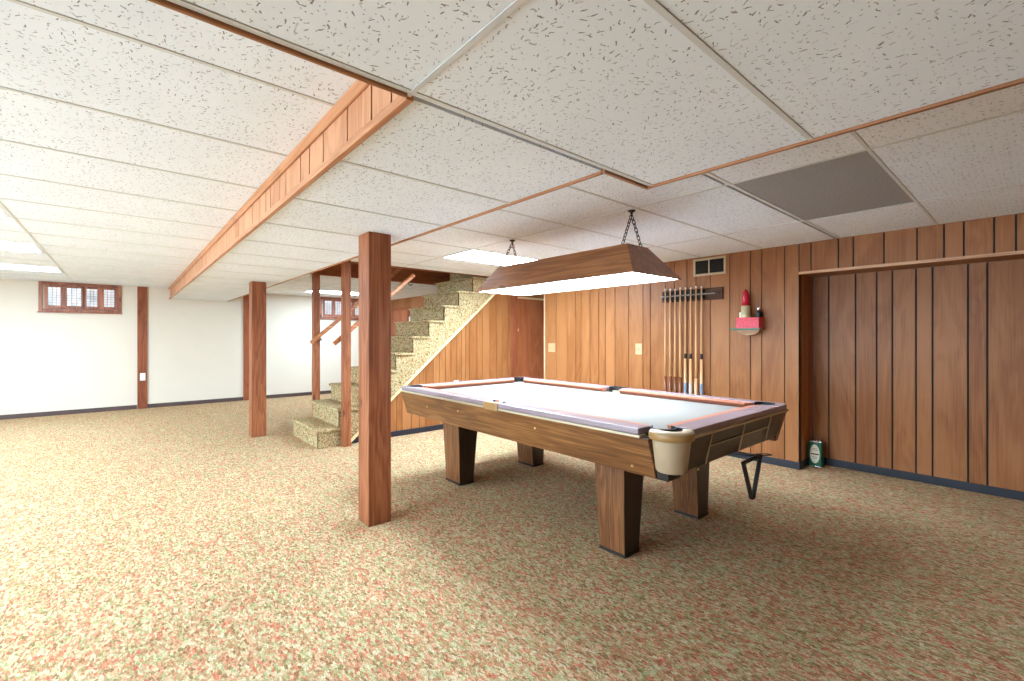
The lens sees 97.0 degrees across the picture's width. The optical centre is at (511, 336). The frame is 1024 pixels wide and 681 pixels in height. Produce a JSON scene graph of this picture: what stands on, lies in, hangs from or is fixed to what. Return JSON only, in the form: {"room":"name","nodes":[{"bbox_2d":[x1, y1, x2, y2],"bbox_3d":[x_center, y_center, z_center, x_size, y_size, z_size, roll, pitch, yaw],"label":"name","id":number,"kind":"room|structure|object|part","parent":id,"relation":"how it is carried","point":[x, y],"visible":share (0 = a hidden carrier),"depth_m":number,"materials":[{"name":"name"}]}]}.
{"room":"basement game room","nodes":[
{"label":"basement game room","id":0,"kind":"room"},
{"bbox_2d":[0,279,358,414],"bbox_3d":[-6.992,0.120,8.640,11.270,2.460,0.120,0,0,-41],"label":"wall","id":1,"kind":"structure","parent":0,"point":[49,361],"depth_m":8.64,"materials":[{"name":"beige paint"}]},
{"bbox_2d":[37,281,121,313],"bbox_3d":[-7.610,-0.683,7.998,1.085,0.525,0.050,0,0,-41],"label":"window","id":2,"kind":"structure","parent":1,"relation":"in","point":[70,297],"depth_m":7.99,"materials":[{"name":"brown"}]},
{"bbox_2d":[44,285,62,308],"bbox_3d":[-7.871,-0.691,7.784,0.240,0.403,0.019,0,0,-41],"label":"window pane","id":3,"kind":"object","parent":2,"relation":"attached to","point":[53,294],"depth_m":7.78,"materials":[{"name":"clear glass"}]},
{"bbox_3d":[-7.880,-0.701,7.794,0.150,0.311,0.004,0,0,-41],"label":"pane","id":4,"kind":"part","parent":2,"relation":"part of","materials":[{"name":"grey"}]},
{"bbox_2d":[63,286,83,308],"bbox_3d":[-7.685,-0.691,7.943,0.270,0.403,0.019,0,0,-41],"label":"window pane","id":5,"kind":"object","parent":2,"relation":"attached to","point":[73,296],"depth_m":7.94,"materials":[{"name":"clear glass"}]},
{"bbox_3d":[-7.694,-0.701,7.953,0.180,0.311,0.004,0,0,-41],"label":"pane","id":6,"kind":"part","parent":2,"relation":"part of","materials":[{"name":"grey"}]},
{"bbox_3d":[-7.610,-0.428,7.998,1.085,0.014,0.050,0,0,-41],"label":"sill","id":7,"kind":"part","parent":2,"relation":"part of","materials":[{"name":"brown wood"}]},
{"bbox_3d":[-7.519,-0.701,8.103,0.140,0.311,0.004,0,0,-41],"label":"pane","id":8,"kind":"part","parent":2,"relation":"part of","materials":[{"name":"grey"}]},
{"bbox_2d":[84,287,100,309],"bbox_3d":[-7.511,-0.691,8.093,0.230,0.403,0.019,0,0,-41],"label":"window pane","id":9,"kind":"object","parent":2,"relation":"attached to","point":[92,295],"depth_m":8.10,"materials":[{"name":"clear glass"}]},
{"bbox_3d":[-7.345,-0.701,8.253,0.140,0.311,0.004,0,0,-41],"label":"pane","id":10,"kind":"part","parent":2,"relation":"part of","materials":[{"name":"grey"}]},
{"bbox_2d":[101,288,117,309],"bbox_3d":[-7.336,-0.691,8.242,0.230,0.403,0.019,0,0,-41],"label":"window pane","id":11,"kind":"object","parent":2,"relation":"attached to","point":[109,296],"depth_m":8.25,"materials":[{"name":"glass"}]},
{"bbox_2d":[137,286,146,408],"bbox_3d":[-6.982,0.200,8.546,0.142,2.300,0.035,0,0,-41],"label":"board","id":12,"kind":"object","parent":1,"relation":"attached to","point":[141,291],"visible":1,"depth_m":8.53,"materials":[{"name":"red wood"}]},
{"bbox_2d":[140,373,144,380],"bbox_3d":[-6.963,0.750,8.534,0.080,0.140,0.010,0,0,-41],"label":"wall outlet","id":13,"kind":"object","parent":12,"relation":"attached to","point":[142,375],"visible":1,"depth_m":8.53,"materials":[{"name":"white plastic"}]},
{"bbox_2d":[0,390,330,419],"bbox_3d":[-7.183,1.312,8.391,10.416,0.075,0.010,0,0,-41],"label":"baseboard","id":14,"kind":"structure","parent":1,"relation":"attached to","point":[89,410],"depth_m":8.45,"materials":[{"name":"grey plastic"}]},
{"bbox_2d":[243,295,248,399],"bbox_3d":[-5.661,0.200,9.678,0.142,2.300,0.035,0,0,-41],"label":"board","id":15,"kind":"object","parent":1,"relation":"attached to","point":[245,298],"visible":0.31,"depth_m":9.65,"materials":[{"name":"red wood"}]},
{"bbox_2d":[320,297,358,319],"bbox_3d":[-4.101,-0.683,11.006,1.130,0.525,0.050,0,0,-41],"label":"window","id":16,"kind":"structure","parent":1,"relation":"in","point":[331,308],"depth_m":10.85,"materials":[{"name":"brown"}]},
{"bbox_3d":[-4.384,-0.701,10.791,0.150,0.311,0.004,0,0,-41],"label":"pane","id":17,"kind":"part","parent":16,"relation":"part of","materials":[{"name":"grey"}]},
{"bbox_2d":[323,299,333,316],"bbox_3d":[-4.375,-0.691,10.781,0.240,0.403,0.019,0,0,-41],"label":"window pane","id":18,"kind":"object","parent":16,"relation":"attached to","point":[328,305],"depth_m":10.80,"materials":[{"name":"glass"}]},
{"bbox_2d":[334,300,340,316],"bbox_3d":[-4.193,-0.691,10.937,0.240,0.403,0.019,0,0,-41],"label":"window pane","id":19,"kind":"object","parent":16,"relation":"attached to","point":[337,305],"depth_m":10.92,"materials":[{"name":"clear glass"}]},
{"bbox_3d":[-4.202,-0.701,10.947,0.150,0.311,0.004,0,0,-41],"label":"pane","id":20,"kind":"part","parent":16,"relation":"part of","materials":[{"name":"grey"}]},
{"bbox_2d":[353,301,358,316],"bbox_3d":[-3.829,-0.691,11.249,0.240,0.403,0.019,0,0,-41],"label":"window pane","id":21,"kind":"object","parent":16,"relation":"attached to","point":[356,311],"depth_m":11.22,"materials":[{"name":"clear glass"}]},
{"bbox_2d":[358,294,517,435],"bbox_3d":[-1.003,0.200,6.675,2.866,2.300,0.060,0,0,-41],"label":"wall","id":22,"kind":"structure","parent":0,"point":[486,347],"depth_m":7.06,"materials":[{"name":"red wood"}]},
{"bbox_2d":[351,424,442,442],"bbox_3d":[-1.017,1.312,6.626,2.780,0.075,0.015,0,0,-41],"label":"baseboard","id":23,"kind":"structure","parent":22,"relation":"attached to","point":[440,426],"depth_m":6.31,"materials":[{"name":"grey plastic"}]},
{"bbox_2d":[0,0,1023,300],"bbox_3d":[-2.441,-0.928,3.538,11.300,0.363,13.750,0,0,-41],"label":"ceiling","id":24,"kind":"structure","parent":0,"point":[132,132],"depth_m":1.79,"materials":[{"name":"tile"}]},
{"bbox_2d":[0,206,10,216],"bbox_3d":[-4.260,-0.994,2.891,1.349,0.092,0.664,0,0,-41],"label":"ceiling light","id":25,"kind":"object","parent":24,"relation":"attached to","point":[3,212],"visible":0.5,"depth_m":3.47,"materials":[{"name":"white plastic"}]},
{"bbox_2d":[0,241,44,252],"bbox_3d":[-5.597,-0.994,4.452,1.349,0.092,0.664,0,0,-41],"label":"ceiling light","id":26,"kind":"object","parent":24,"relation":"attached to","point":[11,246],"visible":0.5,"depth_m":4.83,"materials":[{"name":"white plastic"}]},
{"bbox_2d":[0,264,62,272],"bbox_3d":[-6.934,-0.994,6.012,1.349,0.092,0.664,0,0,-41],"label":"ceiling light","id":27,"kind":"object","parent":24,"relation":"attached to","point":[2,266],"visible":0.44,"depth_m":6.32,"materials":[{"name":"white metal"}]},
{"bbox_2d":[147,0,406,97],"bbox_3d":[-2.551,-0.845,-0.509,5.863,0.210,0.016,0,0,-41],"label":"trim","id":28,"kind":"structure","parent":24,"relation":"attached to","point":[164,3],"depth_m":1.15,"materials":[{"name":"brown wood"}]},
{"bbox_2d":[170,85,398,295],"bbox_3d":[-3.481,-0.852,5.148,0.052,0.196,9.752,0,0,-41],"label":"soffit","id":29,"kind":"structure","parent":24,"relation":"attached to","point":[372,100],"depth_m":2.18,"materials":[{"name":"brown wood"}]},
{"bbox_2d":[168,80,412,298],"bbox_3d":[-3.503,-0.844,5.116,0.040,0.212,9.772,0,0,-41],"label":"trim","id":30,"kind":"structure","parent":29,"relation":"attached to","point":[396,106],"depth_m":2.13,"materials":[{"name":"brown wood"}]},
{"bbox_2d":[306,290,358,295],"bbox_3d":[-3.695,-0.994,9.757,1.349,0.092,0.664,0,0,-41],"label":"ceiling light","id":31,"kind":"object","parent":24,"relation":"attached to","point":[310,291],"visible":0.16,"depth_m":9.72,"materials":[{"name":"white plastic"}]},
{"bbox_2d":[311,261,488,284],"bbox_3d":[-1.417,-1.073,7.176,3.130,0.274,1.480,0,0,-41],"label":"lining","id":32,"kind":"object","parent":24,"relation":"attached to","point":[422,276],"visible":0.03,"depth_m":7.71,"materials":[{"name":"brown wood"}]},
{"bbox_2d":[227,168,602,301],"bbox_3d":[-2.764,-0.845,5.759,0.022,0.210,9.758,0,0,-41],"label":"trim","id":33,"kind":"structure","parent":24,"relation":"attached to","point":[600,172],"depth_m":2.71,"materials":[{"name":"brown wood"}]},
{"bbox_2d":[441,250,536,265],"bbox_3d":[-0.128,-0.994,5.596,1.349,0.092,0.664,0,0,-41],"label":"ceiling light","id":34,"kind":"object","parent":24,"relation":"attached to","point":[477,256],"visible":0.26,"depth_m":5.49,"materials":[{"name":"white plastic"}]},
{"bbox_2d":[476,209,681,295],"bbox_3d":[0.465,-0.690,3.886,0.632,0.515,1.782,0,0,-41],"label":"hanging lamp","id":35,"kind":"object","parent":24,"relation":"hanging from","point":[623,264],"visible":1,"depth_m":3.56,"materials":[{"name":"brown wood"}]},
{"bbox_3d":[-0.055,-0.793,4.404,0.134,0.239,0.028,0,0,-21],"label":"chain","id":36,"kind":"part","parent":35,"relation":"part of","materials":[{"name":"black metal"}]},
{"bbox_3d":[0.037,-0.794,4.483,0.028,0.239,0.134,0,0,30],"label":"chain","id":37,"kind":"part","parent":35,"relation":"part of","materials":[{"name":"black metal"}]},
{"bbox_3d":[0.465,-0.556,3.886,0.632,0.248,1.782,0,0,-41],"label":"lamp shade","id":38,"kind":"part","parent":35,"relation":"part of","materials":[{"name":"brown wood"}]},
{"bbox_2d":[482,272,676,294],"bbox_3d":[0.465,-0.439,3.886,0.599,0.006,1.749,0,0,-41],"label":"diffuser","id":39,"kind":"object","parent":35,"relation":"attached to","point":[599,279],"depth_m":3.69,"materials":[{"name":"white plastic"}]},
{"bbox_3d":[0.851,-0.793,3.348,0.128,0.239,0.029,0,0,-43],"label":"chain","id":40,"kind":"part","parent":35,"relation":"part of","materials":[{"name":"black metal"}]},
{"bbox_3d":[0.942,-0.793,3.426,0.128,0.239,0.029,0,0,-38],"label":"chain","id":41,"kind":"part","parent":35,"relation":"part of","materials":[{"name":"black metal"}]},
{"bbox_2d":[602,169,648,189],"bbox_3d":[0.546,-0.845,2.155,0.357,0.210,0.022,0,0,-41],"label":"trim","id":42,"kind":"structure","parent":24,"relation":"attached to","point":[604,171],"depth_m":2.13,"materials":[{"name":"brown wood"}]},
{"bbox_2d":[734,151,913,219],"bbox_3d":[2.101,-0.957,2.996,1.349,0.014,0.664,0,0,-41],"label":"ceiling panel","id":43,"kind":"object","parent":24,"relation":"attached to","point":[856,182],"visible":0.79,"depth_m":2.88,"materials":[{"name":"tile"}]},
{"bbox_2d":[648,78,1023,188],"bbox_3d":[1.942,-0.845,0.789,0.022,0.210,3.870,0,0,-41],"label":"trim","id":44,"kind":"structure","parent":24,"relation":"attached to","point":[1021,80],"depth_m":1.60,"materials":[{"name":"brown wood"}]},
{"bbox_2d":[0,393,1023,680],"bbox_3d":[-2.465,1.410,3.452,11.450,0.120,13.950,0,0,-41],"label":"floor","id":45,"kind":"structure","parent":0,"point":[168,543],"depth_m":2.63,"materials":[{"name":"carpet"}]},
{"bbox_2d":[249,281,265,437],"bbox_3d":[-3.477,0.300,6.187,0.177,2.100,0.180,0,0,-41],"label":"square post","id":46,"kind":"object","parent":45,"relation":"on","point":[257,290],"visible":1,"depth_m":6.12,"materials":[{"name":"red wood"}]},
{"bbox_2d":[312,271,319,415],"bbox_3d":[-2.811,0.200,6.491,0.090,2.300,0.085,0,0,-41],"label":"post","id":47,"kind":"object","parent":45,"relation":"on","point":[316,275],"visible":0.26,"depth_m":6.46,"materials":[{"name":"red wood"}]},
{"bbox_2d":[309,268,402,343],"bbox_3d":[-2.219,-0.614,6.879,1.646,1.429,0.095,0,0,-41],"label":"handrail","id":48,"kind":"object","parent":47,"relation":"attached to","point":[396,271],"visible":0.48,"depth_m":6.52,"materials":[{"name":"brown wood"}]},
{"bbox_2d":[341,260,350,446],"bbox_3d":[-2.056,0.200,5.610,0.090,2.300,0.095,0,0,-41],"label":"post","id":49,"kind":"object","parent":45,"relation":"on","point":[345,266],"visible":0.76,"depth_m":5.57,"materials":[{"name":"red wood"}]},
{"bbox_2d":[333,274,414,344],"bbox_3d":[-1.779,-0.392,5.974,1.137,0.994,0.095,0,0,-41],"label":"handrail","id":50,"kind":"object","parent":49,"relation":"attached to","point":[355,325],"visible":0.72,"depth_m":6.15,"materials":[{"name":"brown wood"}]},
{"bbox_2d":[359,231,390,526],"bbox_3d":[-1.011,0.300,3.331,0.172,2.100,0.188,0,0,-41],"label":"square post","id":51,"kind":"object","parent":45,"relation":"on","point":[374,247],"visible":1,"depth_m":3.26,"materials":[{"name":"red wood"}]},
{"bbox_2d":[291,274,495,448],"bbox_3d":[-1.486,-0.012,6.853,3.181,2.724,1.080,0,0,-41],"label":"staircase","id":52,"kind":"structure","parent":45,"relation":"on","point":[430,327],"depth_m":6.48,"materials":[{"name":"carpet"}]},
{"bbox_3d":[-1.018,0.131,6.584,2.822,2.438,0.038,0,0,-41],"label":"diagonal trim","id":53,"kind":"part","parent":52,"relation":"part of","materials":[{"name":"white wood"}]},
{"bbox_2d":[400,377,788,558],"bbox_3d":[0.472,0.914,3.843,1.624,0.871,3.027,0,0,-41],"label":"pool table","id":54,"kind":"object","parent":45,"relation":"on","point":[629,435],"visible":1,"depth_m":3.10,"materials":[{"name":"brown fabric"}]},
{"bbox_3d":[-0.558,0.500,3.904,0.115,0.035,1.185,0,0,-41],"label":"rail","id":55,"kind":"part","parent":54,"relation":"part of","materials":[{"name":"laminate"}]},
{"bbox_3d":[-0.485,1.049,4.260,0.222,0.562,0.270,0,0,-41],"label":"leg","id":56,"kind":"part","parent":54,"relation":"part of","materials":[{"name":"brown wood"}]},
{"bbox_2d":[423,387,498,401],"bbox_3d":[-0.494,0.506,3.960,0.055,0.042,1.183,0,0,-41],"label":"cushion","id":57,"kind":"object","parent":54,"relation":"on","point":[496,400],"depth_m":3.82,"materials":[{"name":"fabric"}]},
{"bbox_3d":[-0.469,0.500,4.942,1.200,0.035,0.125,0,0,-41],"label":"rail","id":58,"kind":"part","parent":54,"relation":"part of","materials":[{"name":"laminate"}]},
{"bbox_2d":[423,379,513,388],"bbox_3d":[-0.411,0.506,4.874,1.198,0.042,0.055,0,0,-41],"label":"cushion","id":59,"kind":"object","parent":54,"relation":"on","point":[498,381],"depth_m":4.83,"materials":[{"name":"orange fabric"}]},
{"bbox_3d":[-0.140,0.510,3.370,0.078,0.059,0.168,0,0,-41],"label":"pocket plate","id":60,"kind":"part","parent":54,"relation":"part of","materials":[{"name":"beige plastic"}]},
{"bbox_3d":[0.184,1.049,4.833,0.220,0.562,0.270,0,0,-41],"label":"leg","id":61,"kind":"part","parent":54,"relation":"part of","materials":[{"name":"brown wood"}]},
{"bbox_2d":[523,379,605,390],"bbox_3d":[0.505,0.506,4.816,0.055,0.042,1.183,0,0,-41],"label":"cushion","id":62,"kind":"object","parent":54,"relation":"on","point":[586,387],"depth_m":4.73,"materials":[{"name":"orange fabric"}]},
{"bbox_3d":[0.569,0.500,4.871,0.115,0.035,1.185,0,0,-41],"label":"rail","id":63,"kind":"part","parent":54,"relation":"part of","materials":[{"name":"laminate"}]},
{"bbox_3d":[0.324,0.500,2.876,0.115,0.035,1.185,0,0,-41],"label":"rail","id":64,"kind":"part","parent":54,"relation":"part of","materials":[{"name":"fabric"}]},
{"bbox_2d":[511,402,648,432],"bbox_3d":[0.388,0.506,2.931,0.055,0.042,1.183,0,0,-41],"label":"cushion","id":65,"kind":"object","parent":54,"relation":"on","point":[511,402],"depth_m":2.82,"materials":[{"name":"white fabric"}]},
{"bbox_3d":[0.447,0.526,3.873,1.608,0.015,2.948,0,0,-41],"label":"edge trim","id":66,"kind":"part","parent":54,"relation":"part of","materials":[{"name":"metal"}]},
{"bbox_3d":[0.686,1.049,2.893,0.222,0.562,0.230,0,0,-41],"label":"leg","id":67,"kind":"part","parent":54,"relation":"part of","materials":[{"name":"brown wood"}]},
{"bbox_2d":[619,389,753,406],"bbox_3d":[1.387,0.506,3.787,0.055,0.042,1.183,0,0,-41],"label":"cushion","id":68,"kind":"object","parent":54,"relation":"on","point":[631,392],"depth_m":3.71,"materials":[{"name":"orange fabric"}]},
{"bbox_3d":[1.451,0.500,3.842,0.115,0.035,1.185,0,0,-41],"label":"rail","id":69,"kind":"part","parent":54,"relation":"part of","materials":[{"name":"laminate"}]},
{"bbox_3d":[1.355,1.049,3.467,0.220,0.562,0.230,0,0,-41],"label":"leg","id":70,"kind":"part","parent":54,"relation":"part of","materials":[{"name":"brown wood"}]},
{"bbox_2d":[667,405,756,428],"bbox_3d":[1.304,0.506,2.873,1.198,0.042,0.055,0,0,-41],"label":"cushion","id":71,"kind":"object","parent":54,"relation":"on","point":[670,426],"depth_m":2.75,"materials":[{"name":"white fabric"}]},
{"bbox_3d":[1.363,0.500,2.805,1.200,0.035,0.125,0,0,-41],"label":"rail","id":72,"kind":"part","parent":54,"relation":"part of","materials":[{"name":"laminate"}]},
{"bbox_2d":[741,454,762,499],"bbox_3d":[1.526,0.899,2.876,0.278,0.261,0.026,0,0,-41],"label":"ball rack","id":73,"kind":"object","parent":54,"relation":"hanging from","point":[751,491],"visible":0.89,"depth_m":2.87,"materials":[{"name":"black plastic"}]},
{"bbox_2d":[808,439,824,467],"bbox_3d":[3.181,1.207,4.730,0.106,0.286,0.119,0,0,-41],"label":"tin","id":74,"kind":"object","parent":45,"relation":"on","point":[816,447],"visible":1,"depth_m":4.69,"materials":[{"name":"green metal"}]},
{"bbox_2d":[518,294,543,298],"bbox_3d":[0.520,0.200,7.721,0.960,2.300,0.533,0,0,-41],"label":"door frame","id":75,"kind":"structure","parent":0,"point":[541,296],"depth_m":7.93,"materials":[{"name":"brown wood"}]},
{"bbox_2d":[518,297,543,378],"bbox_3d":[0.363,0.335,7.870,0.784,2.030,0.093,0,0,-41],"label":"door","id":76,"kind":"structure","parent":75,"relation":"attached to","point":[530,310],"depth_m":7.85,"materials":[{"name":"brown wood"}]},
{"bbox_3d":[0.356,0.335,7.888,0.772,2.030,0.057,0,0,-41],"label":"casing","id":77,"kind":"part","parent":76,"relation":"part of","materials":[{"name":"brown wood"}]},
{"bbox_2d":[391,244,812,461],"bbox_3d":[0.104,-0.750,8.418,0.684,4.200,9.454,0,0,-41],"label":"wall","id":78,"kind":"structure","parent":0,"point":[595,333],"depth_m":5.27,"materials":[{"name":"brown wood"}]},
{"bbox_2d":[392,307,409,335],"bbox_3d":[-2.776,0.310,11.207,0.100,2.080,0.890,0,0,-41],"label":"door","id":79,"kind":"structure","parent":78,"relation":"in","point":[402,314],"depth_m":11.24,"materials":[{"name":"red wood"}]},
{"bbox_2d":[544,294,544,378],"bbox_3d":[0.552,0.200,7.410,0.068,2.300,0.020,0,0,-41],"label":"trim","id":80,"kind":"structure","parent":78,"relation":"attached to","point":[544,294],"depth_m":7.38,"materials":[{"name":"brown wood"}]},
{"bbox_2d":[548,343,554,351],"bbox_3d":[0.635,0.170,7.262,0.016,0.140,0.150,0,0,-41],"label":"light switch","id":81,"kind":"object","parent":78,"relation":"attached to","point":[551,346],"visible":1,"depth_m":7.26,"materials":[{"name":"beige plastic"}]},
{"bbox_2d":[635,344,641,354],"bbox_3d":[1.687,0.160,6.034,0.016,0.145,0.100,0,0,-41],"label":"light switch","id":82,"kind":"object","parent":78,"relation":"attached to","point":[638,347],"visible":1,"depth_m":6.04,"materials":[{"name":"beige plastic"}]},
{"bbox_2d":[660,287,722,302],"bbox_3d":[2.123,0.207,5.469,0.086,1.565,0.820,0,0,-41],"label":"cue rack","id":83,"kind":"object","parent":78,"relation":"attached to","point":[714,293],"visible":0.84,"depth_m":5.37,"materials":[{"name":"brown wood"}]},
{"bbox_2d":[664,289,666,390],"bbox_3d":[1.925,0.181,5.681,0.038,1.573,0.038,0,0,-41],"label":"pool cue","id":84,"kind":"object","parent":83,"relation":"in","point":[665,346],"visible":0.71,"depth_m":5.67,"materials":[{"name":"brown wood"}]},
{"bbox_2d":[669,289,671,391],"bbox_3d":[1.968,0.184,5.630,0.038,1.568,0.038,0,0,-41],"label":"pool cue","id":85,"kind":"object","parent":83,"relation":"in","point":[670,362],"visible":0.66,"depth_m":5.62,"materials":[{"name":"brown wood"}]},
{"bbox_2d":[674,289,676,391],"bbox_3d":[2.012,0.186,5.579,0.038,1.563,0.038,0,0,-41],"label":"pool cue","id":86,"kind":"object","parent":83,"relation":"in","point":[675,364],"visible":0.69,"depth_m":5.57,"materials":[{"name":"brown wood"}]},
{"bbox_2d":[679,287,681,392],"bbox_3d":[2.055,0.181,5.528,0.038,1.573,0.038,0,0,-41],"label":"pool cue","id":87,"kind":"object","parent":83,"relation":"in","point":[680,352],"visible":0.66,"depth_m":5.52,"materials":[{"name":"brown wood"}]},
{"bbox_2d":[684,287,686,392],"bbox_3d":[2.099,0.184,5.477,0.039,1.568,0.039,0,0,-41],"label":"pool cue","id":88,"kind":"object","parent":83,"relation":"in","point":[685,345],"visible":0.7,"depth_m":5.47,"materials":[{"name":"brown wood"}]},
{"bbox_2d":[689,287,691,393],"bbox_3d":[2.143,0.186,5.427,0.039,1.563,0.039,0,0,-41],"label":"pool cue","id":89,"kind":"object","parent":83,"relation":"in","point":[690,354],"visible":0.68,"depth_m":5.42,"materials":[{"name":"brown wood"}]},
{"bbox_2d":[694,286,697,394],"bbox_3d":[2.186,0.181,5.376,0.038,1.573,0.038,0,0,-41],"label":"pool cue","id":90,"kind":"object","parent":83,"relation":"in","point":[696,378],"visible":0.66,"depth_m":5.37,"materials":[{"name":"brown wood"}]},
{"bbox_2d":[700,286,702,394],"bbox_3d":[2.230,0.184,5.325,0.039,1.568,0.039,0,0,-41],"label":"pool cue","id":91,"kind":"object","parent":83,"relation":"in","point":[701,320],"visible":0.64,"depth_m":5.32,"materials":[{"name":"brown wood"}]},
{"bbox_2d":[693,255,725,276],"bbox_3d":[2.313,-0.828,5.305,0.014,0.205,0.385,0,0,-41],"label":"air vent","id":92,"kind":"object","parent":78,"relation":"in","point":[712,265],"visible":1,"depth_m":5.30,"materials":[{"name":"beige metal"}]},
{"bbox_2d":[730,328,764,335],"bbox_3d":[2.554,-0.055,4.915,0.156,0.078,0.307,0,0,-41],"label":"wall shelf","id":93,"kind":"object","parent":78,"relation":"attached to","point":[743,331],"visible":1,"depth_m":4.88,"materials":[{"name":"brown wood"}]},
{"bbox_2d":[736,317,763,328],"bbox_3d":[2.571,-0.150,4.895,0.140,0.120,0.241,0,0,-41],"label":"box","id":94,"kind":"object","parent":93,"relation":"on","point":[746,322],"visible":0.94,"depth_m":4.83,"materials":[{"name":"cardboard"}]},
{"bbox_2d":[741,289,750,317],"bbox_3d":[2.540,-0.365,4.920,0.100,0.310,0.100,0,0,-41],"label":"bottle","id":95,"kind":"object","parent":94,"relation":"on","point":[745,308],"visible":0.93,"depth_m":4.89,"materials":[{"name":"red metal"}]},
{"bbox_3d":[2.571,-0.198,4.895,0.140,0.025,0.241,0,0,-41],"label":"lid","id":96,"kind":"part","parent":94,"relation":"part of","materials":[{"name":"cardboard"}]},
{"bbox_2d":[756,307,761,316],"bbox_3d":[2.639,-0.264,4.844,0.056,0.108,0.056,0,0,-41],"label":"perfume bottle","id":97,"kind":"object","parent":94,"relation":"on","point":[758,312],"visible":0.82,"depth_m":4.83,"materials":[{"name":"black glass"}]},
{"bbox_3d":[2.639,-0.242,4.844,0.056,0.065,0.056,0,0,-41],"label":"glass","id":98,"kind":"part","parent":97,"relation":"part of","materials":[{"name":"black glass"}]},
{"bbox_2d":[799,213,1023,276],"bbox_3d":[4.444,-0.797,3.148,0.414,0.306,4.196,0,0,-41],"label":"wall","id":99,"kind":"structure","parent":0,"point":[1005,233],"depth_m":3.93,"materials":[{"name":"brown wood"}]},
{"bbox_2d":[799,250,1023,274],"bbox_3d":[4.290,-0.648,3.016,0.032,0.027,4.196,0,0,-41],"label":"trim","id":100,"kind":"structure","parent":99,"relation":"attached to","point":[1020,251],"depth_m":3.90,"materials":[{"name":"brown wood"}]},
{"bbox_2d":[813,259,1023,491],"bbox_3d":[4.621,0.353,3.300,0.052,1.994,4.196,0,0,-41],"label":"wall","id":101,"kind":"structure","parent":0,"point":[916,370],"depth_m":4.19,"materials":[{"name":"brown wood"}]},
{"bbox_2d":[727,451,1023,500],"bbox_3d":[3.249,1.312,4.535,0.424,0.075,7.857,0,0,-41],"label":"baseboard","id":102,"kind":"structure","parent":101,"relation":"attached to","point":[990,490],"depth_m":4.30,"materials":[{"name":"grey plastic"}]}
]}

